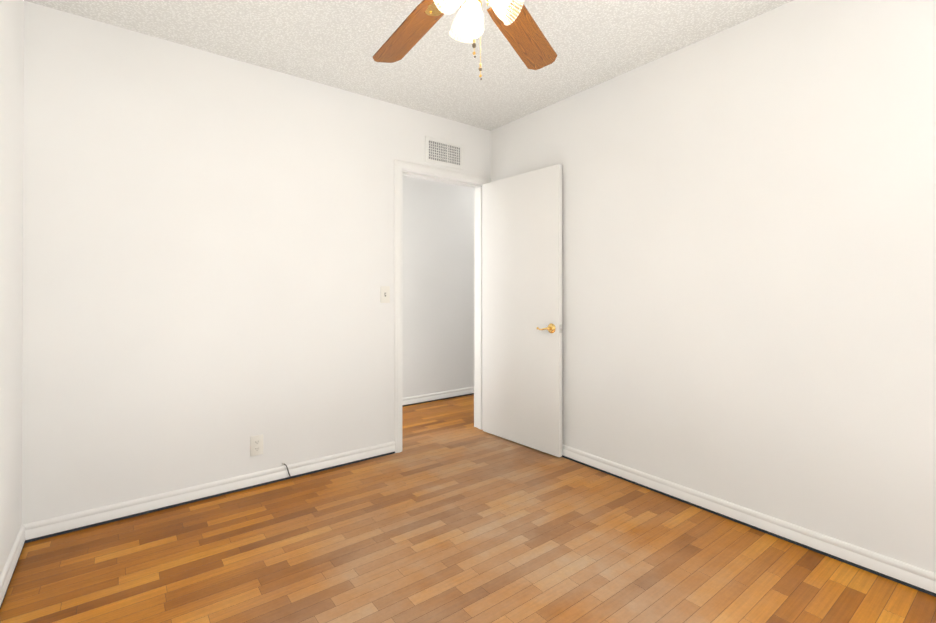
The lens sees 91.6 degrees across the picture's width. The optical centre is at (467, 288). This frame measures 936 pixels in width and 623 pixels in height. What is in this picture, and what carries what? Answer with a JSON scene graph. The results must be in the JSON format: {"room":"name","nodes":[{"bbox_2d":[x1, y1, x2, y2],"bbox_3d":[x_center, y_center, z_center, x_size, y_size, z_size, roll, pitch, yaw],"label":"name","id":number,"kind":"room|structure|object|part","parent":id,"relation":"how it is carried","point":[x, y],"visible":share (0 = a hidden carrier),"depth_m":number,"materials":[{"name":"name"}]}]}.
{"room":"empty bedroom","nodes":[
{"label":"empty bedroom","id":0,"kind":"room"},
{"bbox_2d":[0,0,23,575],"bbox_3d":[-0.705,-0.088,0.246,0.135,2.440,4.435,0,0,-37],"label":"wall","id":1,"kind":"structure","parent":0,"point":[11,156],"depth_m":1.82,"materials":[{"name":"paint"}]},
{"bbox_2d":[0,525,24,608],"bbox_3d":[-0.687,1.091,0.339,0.013,0.082,4.300,0,0,-37],"label":"baseboard","id":2,"kind":"structure","parent":1,"relation":"attached to","point":[11,564],"depth_m":1.79,"materials":[{"name":"paint"}]},
{"bbox_2d":[22,1,489,524],"bbox_3d":[-0.275,-0.073,3.455,4.722,2.440,0.135,0,0,-37],"label":"wall","id":3,"kind":"structure","parent":0,"point":[208,255],"depth_m":2.45,"materials":[{"name":"paint"}]},
{"bbox_2d":[23,441,394,542],"bbox_3d":[-1.254,1.102,2.606,1.872,0.082,0.013,0,0,-37],"label":"baseboard","id":4,"kind":"structure","parent":3,"relation":"attached to","point":[54,526],"depth_m":2.42,"materials":[{"name":"paint"}]},
{"bbox_2d":[250,434,262,455],"bbox_3d":[-1.221,0.906,2.635,0.070,0.115,0.008,0,0,-37],"label":"electrical outlet plate","id":5,"kind":"object","parent":3,"relation":"attached to","point":[256,444],"visible":1,"depth_m":2.63,"materials":[{"name":"white plastic"}]},
{"bbox_2d":[380,286,389,302],"bbox_3d":[-0.567,0.041,3.134,0.070,0.115,0.018,0,0,-37],"label":"switch plate","id":6,"kind":"object","parent":3,"relation":"attached to","point":[384,294],"visible":1,"depth_m":3.13,"materials":[{"name":"white plastic"}]},
{"bbox_2d":[394,159,490,452],"bbox_3d":[-0.207,0.123,3.506,0.888,2.049,0.169,0,0,-37],"label":"door frame","id":7,"kind":"structure","parent":3,"relation":"attached to","point":[400,167],"depth_m":3.40,"materials":[{"name":"paint"}]},
{"bbox_3d":[-0.253,0.123,3.567,0.888,2.049,0.017,0,0,-37],"label":"hall door casing trim","id":8,"kind":"part","parent":7,"relation":"part of","materials":[{"name":"white paint"}]},
{"bbox_2d":[483,164,562,456],"bbox_3d":[0.369,0.148,3.352,0.096,1.973,0.778,0,0,-40],"label":"door","id":9,"kind":"structure","parent":7,"relation":"attached to","point":[522,309],"depth_m":3.30,"materials":[{"name":"paint"}]},
{"bbox_2d":[425,136,462,169],"bbox_3d":[-0.176,-1.026,3.445,0.346,0.196,0.011,0,0,-37],"label":"air vent","id":10,"kind":"object","parent":3,"relation":"in","point":[443,153],"visible":1,"depth_m":3.44,"materials":[{"name":"grey metal"}]},
{"bbox_2d":[24,0,792,130],"bbox_3d":[0.733,-1.359,2.063,5.152,0.120,6.090,0,0,-37],"label":"ceiling","id":11,"kind":"structure","parent":0,"point":[434,70],"depth_m":2.38,"materials":[{"name":"white paint"}]},
{"bbox_2d":[373,0,556,79],"bbox_3d":[0.018,-0.976,1.355,1.281,0.654,1.390,0,0,-37],"label":"fan","id":12,"kind":"object","parent":11,"relation":"hanging from","point":[518,27],"visible":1,"depth_m":1.65,"materials":[{"name":"brown wood"}]},
{"bbox_3d":[-0.226,-0.966,1.732,0.132,0.006,0.490,-14,7,-32],"label":"blade","id":13,"kind":"part","parent":12,"relation":"part of","materials":[{"name":"brown wood"}]},
{"bbox_3d":[-0.041,-0.841,1.290,0.090,0.090,0.087,0,40,43],"label":"lamp shade","id":14,"kind":"part","parent":12,"relation":"part of","materials":[{"name":"white glass"}]},
{"bbox_3d":[-0.008,-0.840,1.436,0.090,0.090,0.087,0,-40,-17],"label":"lamp shade","id":15,"kind":"part","parent":12,"relation":"part of","materials":[{"name":"white glass"}]},
{"bbox_3d":[0.009,-0.805,1.340,0.090,0.087,0.090,0,-15,33],"label":"lamp shade","id":16,"kind":"part","parent":12,"relation":"part of","materials":[{"name":"white glass"}]},
{"bbox_3d":[0.102,-0.841,1.335,0.087,0.090,0.090,41,8,10],"label":"lamp shade","id":17,"kind":"part","parent":12,"relation":"part of","materials":[{"name":"white glass"}]},
{"bbox_3d":[0.223,-0.966,1.755,0.132,0.006,0.490,-14,-6,26],"label":"blade","id":18,"kind":"part","parent":12,"relation":"part of","materials":[{"name":"brown wood"}]},
{"bbox_2d":[402,176,473,397],"bbox_3d":[-0.719,-0.068,4.488,4.170,2.440,0.135,0,0,-37],"label":"wall","id":19,"kind":"structure","parent":0,"point":[438,298],"depth_m":4.71,"materials":[{"name":"paint"}]},
{"bbox_2d":[402,387,473,406],"bbox_3d":[-0.674,1.111,4.424,3.900,0.082,0.013,0,0,-37],"label":"baseboard","id":20,"kind":"structure","parent":19,"relation":"attached to","point":[420,399],"depth_m":4.69,"materials":[{"name":"paint"}]},
{"bbox_2d":[0,394,935,622],"bbox_3d":[0.733,1.200,2.051,5.152,0.120,6.090,0,0,-37],"label":"floor","id":21,"kind":"structure","parent":0,"point":[450,513],"depth_m":1.92,"materials":[{"name":"brown wood"}]},
{"bbox_2d":[490,0,935,572],"bbox_3d":[1.586,-0.080,2.003,0.135,2.440,4.435,0,0,-37],"label":"wall","id":22,"kind":"structure","parent":0,"point":[748,264],"depth_m":2.13,"materials":[{"name":"paint"}]},
{"bbox_2d":[561,444,935,596],"bbox_3d":[1.486,1.099,2.006,0.013,0.082,4.300,0,0,-37],"label":"baseboard","id":23,"kind":"structure","parent":22,"relation":"attached to","point":[910,576],"depth_m":2.09,"materials":[{"name":"paint"}]}
]}

